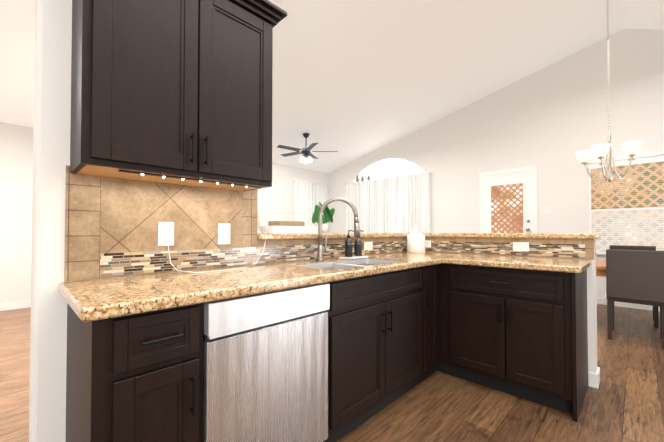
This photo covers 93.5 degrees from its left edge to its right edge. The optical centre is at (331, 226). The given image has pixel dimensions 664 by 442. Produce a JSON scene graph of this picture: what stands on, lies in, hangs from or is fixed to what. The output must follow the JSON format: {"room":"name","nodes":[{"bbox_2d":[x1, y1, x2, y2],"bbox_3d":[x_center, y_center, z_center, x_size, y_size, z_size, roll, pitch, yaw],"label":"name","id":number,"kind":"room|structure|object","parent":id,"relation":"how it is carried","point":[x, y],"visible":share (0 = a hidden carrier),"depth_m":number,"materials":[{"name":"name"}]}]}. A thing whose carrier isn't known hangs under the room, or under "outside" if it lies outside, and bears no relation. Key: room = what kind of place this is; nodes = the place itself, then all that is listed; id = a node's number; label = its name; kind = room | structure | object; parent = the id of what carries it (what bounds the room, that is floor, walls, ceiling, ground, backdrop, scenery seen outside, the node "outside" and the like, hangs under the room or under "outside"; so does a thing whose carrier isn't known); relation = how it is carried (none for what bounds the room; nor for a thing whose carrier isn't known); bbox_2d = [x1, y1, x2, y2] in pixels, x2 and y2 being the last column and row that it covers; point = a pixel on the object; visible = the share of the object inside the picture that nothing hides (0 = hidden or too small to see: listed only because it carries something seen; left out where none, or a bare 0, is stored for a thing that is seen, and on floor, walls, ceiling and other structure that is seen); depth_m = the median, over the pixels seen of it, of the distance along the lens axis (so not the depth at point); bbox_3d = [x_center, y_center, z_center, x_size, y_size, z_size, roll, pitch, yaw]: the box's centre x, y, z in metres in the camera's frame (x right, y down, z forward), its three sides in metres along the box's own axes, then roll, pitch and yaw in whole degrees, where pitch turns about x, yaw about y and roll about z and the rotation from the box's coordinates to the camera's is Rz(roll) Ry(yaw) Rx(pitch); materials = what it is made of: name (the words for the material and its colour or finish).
{"room":"kitchen","nodes":[
{"label":"kitchen","id":0,"kind":"room"},
{"bbox_2d":[0,122,32,303],"bbox_3d":[-6.081,-0.194,3.097,0.150,2.720,5.300,-1,-1,44],"label":"wall","id":1,"kind":"structure","parent":0,"point":[16,166],"depth_m":4.53,"materials":[{"name":"white paint"}]},
{"bbox_2d":[0,300,30,310],"bbox_3d":[-6.021,1.115,3.020,0.013,0.100,5.300,-1,-1,44],"label":"baseboard","id":2,"kind":"structure","parent":1,"relation":"attached to","point":[22,304],"depth_m":4.51,"materials":[{"name":"white"}]},
{"bbox_2d":[0,0,34,127],"bbox_3d":[-4.413,-1.564,1.499,4.800,0.070,5.300,-1,-1,44],"label":"ceiling","id":3,"kind":"structure","parent":0,"point":[17,37],"depth_m":2.85,"materials":[{"name":"white paint"}]},
{"bbox_2d":[29,0,400,441],"bbox_3d":[-0.142,-0.946,2.342,0.140,4.200,3.018,-1,-1,44],"label":"wall","id":4,"kind":"structure","parent":0,"point":[51,161],"depth_m":1.23,"materials":[{"name":"white paint"}]},
{"bbox_2d":[70,0,286,190],"bbox_3d":[-0.668,-0.669,1.444,0.346,0.935,0.889,-1,-1,44],"label":"upper cabinet","id":5,"kind":"object","parent":4,"relation":"attached to","point":[178,92],"visible":1,"depth_m":1.30,"materials":[{"name":"brown wood"}]},
{"bbox_2d":[64,165,406,281],"bbox_3d":[-0.105,0.001,2.257,0.009,0.469,2.786,-1,-1,44],"label":"tile backsplash","id":6,"kind":"structure","parent":4,"relation":"attached to","point":[109,215],"depth_m":1.47,"materials":[{"name":"tile"}]},
{"bbox_2d":[158,222,265,272],"bbox_3d":[-0.598,0.103,1.690,0.172,0.248,0.608,-1,-1,44],"label":"electrical outlet","id":7,"kind":"object","parent":6,"relation":"attached to","point":[165,233],"visible":1,"depth_m":1.51,"materials":[{"name":"white plastic"}]},
{"bbox_2d":[218,223,229,243],"bbox_3d":[-0.598,0.039,1.734,0.008,0.116,0.072,-1,-1,44],"label":"electrical outlet","id":8,"kind":"object","parent":6,"relation":"attached to","point":[223,233],"visible":1,"depth_m":1.73,"materials":[{"name":"white plastic"}]},
{"bbox_2d":[100,241,584,276],"bbox_3d":[0.430,0.171,1.810,1.380,0.098,2.663,-1,-1,44],"label":"tile band","id":9,"kind":"object","parent":6,"relation":"attached to","point":[111,264],"visible":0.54,"depth_m":1.93,"materials":[{"name":"multicoloured tile"}]},
{"bbox_2d":[364,242,372,250],"bbox_3d":[0.312,0.164,2.669,0.008,0.072,0.116,-1,-1,44],"label":"electrical outlet","id":10,"kind":"object","parent":9,"relation":"attached to","point":[368,245],"visible":1,"depth_m":2.67,"materials":[{"name":"white plastic"}]},
{"bbox_2d":[425,240,430,247],"bbox_3d":[0.944,0.172,3.156,0.116,0.072,0.008,-1,-1,44],"label":"electrical outlet","id":11,"kind":"object","parent":9,"relation":"attached to","point":[428,243],"visible":0.56,"depth_m":3.13,"materials":[{"name":"white plastic"}]},
{"bbox_2d":[513,242,528,250],"bbox_3d":[1.552,0.162,2.566,0.116,0.072,0.008,-1,-1,44],"label":"electrical outlet","id":12,"kind":"object","parent":9,"relation":"attached to","point":[520,246],"visible":1,"depth_m":2.56,"materials":[{"name":"white plastic"}]},
{"bbox_2d":[257,233,600,239],"bbox_3d":[0.727,0.067,2.249,1.713,0.038,2.138,-1,-1,44],"label":"bar","id":13,"kind":"object","parent":4,"relation":"on","point":[284,236],"visible":0.73,"depth_m":2.43,"materials":[{"name":"stone"}]},
{"bbox_2d":[260,226,317,233],"bbox_3d":[-0.322,0.021,2.213,0.240,0.050,0.380,-1,-1,44],"label":"tray","id":14,"kind":"object","parent":13,"relation":"on","point":[286,229],"visible":0.81,"depth_m":2.09,"materials":[{"name":"white ceramic"}]},
{"bbox_2d":[268,221,304,225],"bbox_3d":[-0.322,-0.001,2.213,0.140,0.076,0.220,-1,-1,44],"label":"basket","id":15,"kind":"object","parent":14,"relation":"on","point":[286,223],"visible":0.58,"depth_m":2.15,"materials":[{"name":"beige"}]},
{"bbox_2d":[312,202,334,232],"bbox_3d":[-0.069,-0.076,2.488,0.177,0.253,0.154,-1,-1,44],"label":"potted plant","id":16,"kind":"object","parent":13,"relation":"on","point":[327,215],"visible":0.83,"depth_m":2.47,"materials":[{"name":"green plant"}]},
{"bbox_2d":[258,163,327,233],"bbox_3d":[-2.160,-0.575,6.984,0.150,3.600,5.730,-1,-1,44],"label":"wall","id":17,"kind":"structure","parent":0,"point":[277,201],"depth_m":7.82,"materials":[{"name":"white paint"}]},
{"bbox_2d":[294,181,294,220],"bbox_3d":[-0.579,-0.437,8.479,0.029,1.470,1.140,-1,-1,44],"label":"window","id":18,"kind":"structure","parent":17,"relation":"in","point":[294,200],"depth_m":8.07,"materials":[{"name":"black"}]},
{"bbox_2d":[0,304,663,441],"bbox_3d":[-0.316,1.172,1.577,10.510,0.060,11.180,-1,-1,44],"label":"floor","id":19,"kind":"structure","parent":0,"point":[624,402],"depth_m":2.01,"materials":[{"name":"brown wood"}]},
{"bbox_2d":[66,303,202,441],"bbox_3d":[-0.756,0.699,1.172,0.568,0.874,0.317,-1,-1,44],"label":"base cabinet","id":20,"kind":"object","parent":19,"relation":"on","point":[138,377],"depth_m":0.98,"materials":[{"name":"black wood"}]},
{"bbox_2d":[202,283,329,441],"bbox_3d":[-0.411,0.706,1.482,0.536,0.870,0.602,-1,-1,44],"label":"dishwasher","id":21,"kind":"object","parent":19,"relation":"on","point":[265,367],"visible":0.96,"depth_m":1.27,"materials":[{"name":"grey metal"}]},
{"bbox_2d":[324,280,341,441],"bbox_3d":[-0.431,0.704,1.507,0.568,0.874,0.766,-1,-1,44],"label":"base cabinet","id":22,"kind":"object","parent":19,"relation":"on","point":[335,311],"depth_m":1.56,"materials":[{"name":"black wood"}]},
{"bbox_2d":[342,264,441,437],"bbox_3d":[0.219,0.715,2.176,0.568,0.874,1.266,-1,-1,44],"label":"base cabinet","id":23,"kind":"object","parent":19,"relation":"on","point":[393,336],"depth_m":1.89,"materials":[{"name":"black wood"}]},
{"bbox_2d":[58,252,457,321],"bbox_3d":[0.106,0.254,2.034,0.615,0.040,2.804,-1,-1,44],"label":"countertop","id":24,"kind":"structure","parent":23,"relation":"on","point":[92,300],"depth_m":1.22,"materials":[{"name":"stone"}]},
{"bbox_2d":[316,197,359,260],"bbox_3d":[0.042,0.014,2.182,0.236,0.444,0.234,-1,-1,44],"label":"faucet","id":25,"kind":"object","parent":24,"relation":"on","point":[321,250],"visible":1,"depth_m":2.17,"materials":[{"name":"silver metal"}]},
{"bbox_2d":[296,259,400,269],"bbox_3d":[0.138,0.356,2.033,0.377,0.236,0.800,-1,-1,44],"label":"sink","id":26,"kind":"object","parent":24,"relation":"in","point":[337,265],"visible":0.1,"depth_m":2.15,"materials":[{"name":"silver metal"}]},
{"bbox_2d":[339,256,367,258],"bbox_3d":[0.165,0.232,2.378,0.115,0.013,0.220,-1,-1,44],"label":"soap tray","id":27,"kind":"object","parent":24,"relation":"on","point":[354,257],"visible":0.94,"depth_m":2.32,"materials":[{"name":"white ceramic"}]},
{"bbox_2d":[345,230,356,256],"bbox_3d":[0.128,0.124,2.345,0.067,0.201,0.059,1,-1,-43],"label":"soap bottle","id":28,"kind":"object","parent":27,"relation":"on","point":[349,247],"depth_m":2.33,"materials":[{"name":"black"}]},
{"bbox_2d":[357,230,363,255],"bbox_3d":[0.205,0.125,2.424,0.067,0.201,0.059,1,-1,-43],"label":"soap bottle","id":29,"kind":"object","parent":27,"relation":"on","point":[359,244],"depth_m":2.40,"materials":[{"name":"black plastic"}]},
{"bbox_2d":[442,263,587,421],"bbox_3d":[1.340,0.717,2.359,0.866,0.874,0.608,-1,-1,44],"label":"base cabinet","id":30,"kind":"object","parent":19,"relation":"on","point":[521,333],"depth_m":2.07,"materials":[{"name":"black wood"}]},
{"bbox_2d":[410,252,441,255],"bbox_3d":[0.875,0.266,2.792,0.330,0.040,0.644,-1,-1,44],"label":"countertop","id":31,"kind":"structure","parent":30,"relation":"on","point":[426,253],"depth_m":2.78,"materials":[{"name":"stone"}]},
{"bbox_2d":[407,225,424,252],"bbox_3d":[0.812,0.111,3.021,0.174,0.275,0.174,-1,-1,44],"label":"wipes canister","id":32,"kind":"object","parent":31,"relation":"on","point":[415,241],"visible":1,"depth_m":2.95,"materials":[{"name":"white plastic"}]},
{"bbox_2d":[446,253,591,272],"bbox_3d":[1.370,0.259,2.312,0.810,0.040,0.644,-1,-1,44],"label":"countertop","id":33,"kind":"structure","parent":30,"relation":"on","point":[515,262],"depth_m":2.13,"materials":[{"name":"stone"}]},
{"bbox_2d":[596,260,605,276],"bbox_3d":[3.152,0.804,3.790,1.550,0.745,0.980,-1,-1,44],"label":"dining table","id":34,"kind":"object","parent":19,"relation":"on","point":[601,268],"depth_m":3.41,"materials":[{"name":"brown wood"}]},
{"bbox_2d":[610,245,658,327],"bbox_3d":[3.803,0.711,3.953,0.458,0.935,0.498,-1,-1,44],"label":"chair","id":35,"kind":"object","parent":19,"relation":"on","point":[655,308],"visible":0.15,"depth_m":3.98,"materials":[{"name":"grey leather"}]},
{"bbox_2d":[605,249,663,348],"bbox_3d":[3.167,0.701,3.255,0.458,0.935,0.498,-1,-1,44],"label":"chair","id":36,"kind":"object","parent":19,"relation":"on","point":[635,276],"visible":1,"depth_m":3.11,"materials":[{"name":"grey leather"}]},
{"bbox_2d":[268,0,663,172],"bbox_3d":[-0.277,-2.065,1.588,10.400,2.105,11.180,-1,-1,44],"label":"ceiling","id":37,"kind":"structure","parent":0,"point":[352,80],"depth_m":4.63,"materials":[{"name":"white paint"}]},
{"bbox_2d":[277,133,337,163],"bbox_3d":[-0.564,-1.611,6.403,1.264,0.595,1.252,-1,-1,44],"label":"ceiling fan","id":38,"kind":"object","parent":37,"relation":"hanging from","point":[306,151],"visible":1,"depth_m":6.36,"materials":[{"name":"black metal"}]},
{"bbox_2d":[606,0,609,94],"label":"chandelier","id":39,"kind":"object","parent":37,"relation":"hanging from","point":[606,0],"depth_m":3.72,"materials":[{"name":"silver metal"}]},
{"bbox_2d":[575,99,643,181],"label":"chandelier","id":40,"kind":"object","parent":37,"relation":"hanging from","point":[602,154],"depth_m":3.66,"materials":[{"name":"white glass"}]},
{"bbox_2d":[328,29,663,297],"bbox_3d":[3.565,-1.047,5.529,10.400,4.500,0.150,-1,-1,44],"label":"wall","id":41,"kind":"structure","parent":0,"point":[549,121],"depth_m":5.30,"materials":[{"name":"white paint"}]},
{"bbox_2d":[350,157,427,232],"bbox_3d":[1.283,-0.680,7.573,2.270,2.009,0.110,-1,-1,44],"label":"arched window","id":42,"kind":"structure","parent":41,"relation":"in","point":[387,167],"depth_m":7.58,"materials":[{"name":"white glass"}]},
{"bbox_2d":[345,171,432,183],"bbox_3d":[1.272,-1.171,7.570,2.530,0.018,0.117,-1,-1,44],"label":"curtain rod","id":43,"kind":"object","parent":41,"relation":"attached to","point":[393,176],"visible":0.81,"depth_m":7.30,"materials":[{"name":"white metal"}]},
{"bbox_2d":[346,179,382,232],"bbox_3d":[0.802,-0.132,7.941,1.195,2.045,0.077,-1,-1,44],"label":"curtain","id":44,"kind":"object","parent":43,"relation":"hanging from","point":[365,198],"visible":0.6,"depth_m":7.90,"materials":[{"name":"white fabric"}]},
{"bbox_2d":[384,172,429,232],"bbox_3d":[1.673,-0.145,7.095,1.195,2.045,0.077,-1,-1,44],"label":"curtain","id":45,"kind":"object","parent":43,"relation":"hanging from","point":[406,203],"visible":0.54,"depth_m":7.06,"materials":[{"name":"white fabric"}]},
{"bbox_2d":[479,166,537,237],"bbox_3d":[3.192,0.063,5.709,0.954,2.285,0.084,-1,-1,44],"label":"door","id":46,"kind":"structure","parent":41,"relation":"in","point":[508,203],"depth_m":5.70,"materials":[{"name":"white wood"}]},
{"bbox_2d":[543,207,550,213],"bbox_3d":[3.659,-0.278,5.311,0.116,0.115,0.012,-1,-1,44],"label":"light switch","id":47,"kind":"object","parent":41,"relation":"attached to","point":[546,210],"visible":1,"depth_m":5.31,"materials":[{"name":"white plastic"}]},
{"bbox_2d":[587,153,663,254],"bbox_3d":[4.341,-0.304,4.615,0.910,1.445,0.060,-1,-1,44],"label":"dining room window","id":48,"kind":"structure","parent":41,"relation":"in","point":[628,210],"depth_m":4.61,"materials":[{"name":"white"}]},
{"bbox_2d":[596,297,659,310],"bbox_3d":[3.562,1.151,5.384,10.250,0.100,0.014,-1,-1,44],"label":"baseboard","id":49,"kind":"structure","parent":41,"relation":"attached to","point":[603,301],"depth_m":4.60,"materials":[{"name":"white"}]},
{"bbox_2d":[441,237,596,385],"bbox_3d":[1.437,0.629,2.790,1.410,1.064,0.140,-1,-1,44],"label":"wall","id":50,"kind":"structure","parent":0,"point":[592,317],"depth_m":2.27,"materials":[{"name":"white paint"}]},
{"bbox_2d":[425,237,593,259],"bbox_3d":[1.385,0.169,2.744,1.410,0.148,0.007,-1,-1,44],"label":"tile backsplash","id":51,"kind":"structure","parent":50,"relation":"attached to","point":[589,243],"depth_m":2.54,"materials":[{"name":"tile"}]},
{"bbox_2d":[588,367,599,382],"bbox_3d":[1.435,1.113,2.892,1.592,0.100,0.013,-1,-1,44],"label":"baseboard","id":52,"kind":"structure","parent":50,"relation":"attached to","point":[594,380],"depth_m":2.24,"materials":[{"name":"white"}]},
{"bbox_3d":[-0.529,-1.203,8.421,0.018,0.017,1.310,-1,-1,44],"label":"curtain rod","id":53,"kind":"object","parent":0,"visible":0},
{"bbox_2d":[295,180,327,232],"bbox_3d":[-0.526,-0.148,8.409,0.077,2.090,1.220,-1,-1,44],"label":"curtain","id":54,"kind":"object","parent":53,"relation":"hanging from","point":[309,196],"visible":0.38,"depth_m":8.29,"materials":[{"name":"white fabric"}]}
]}

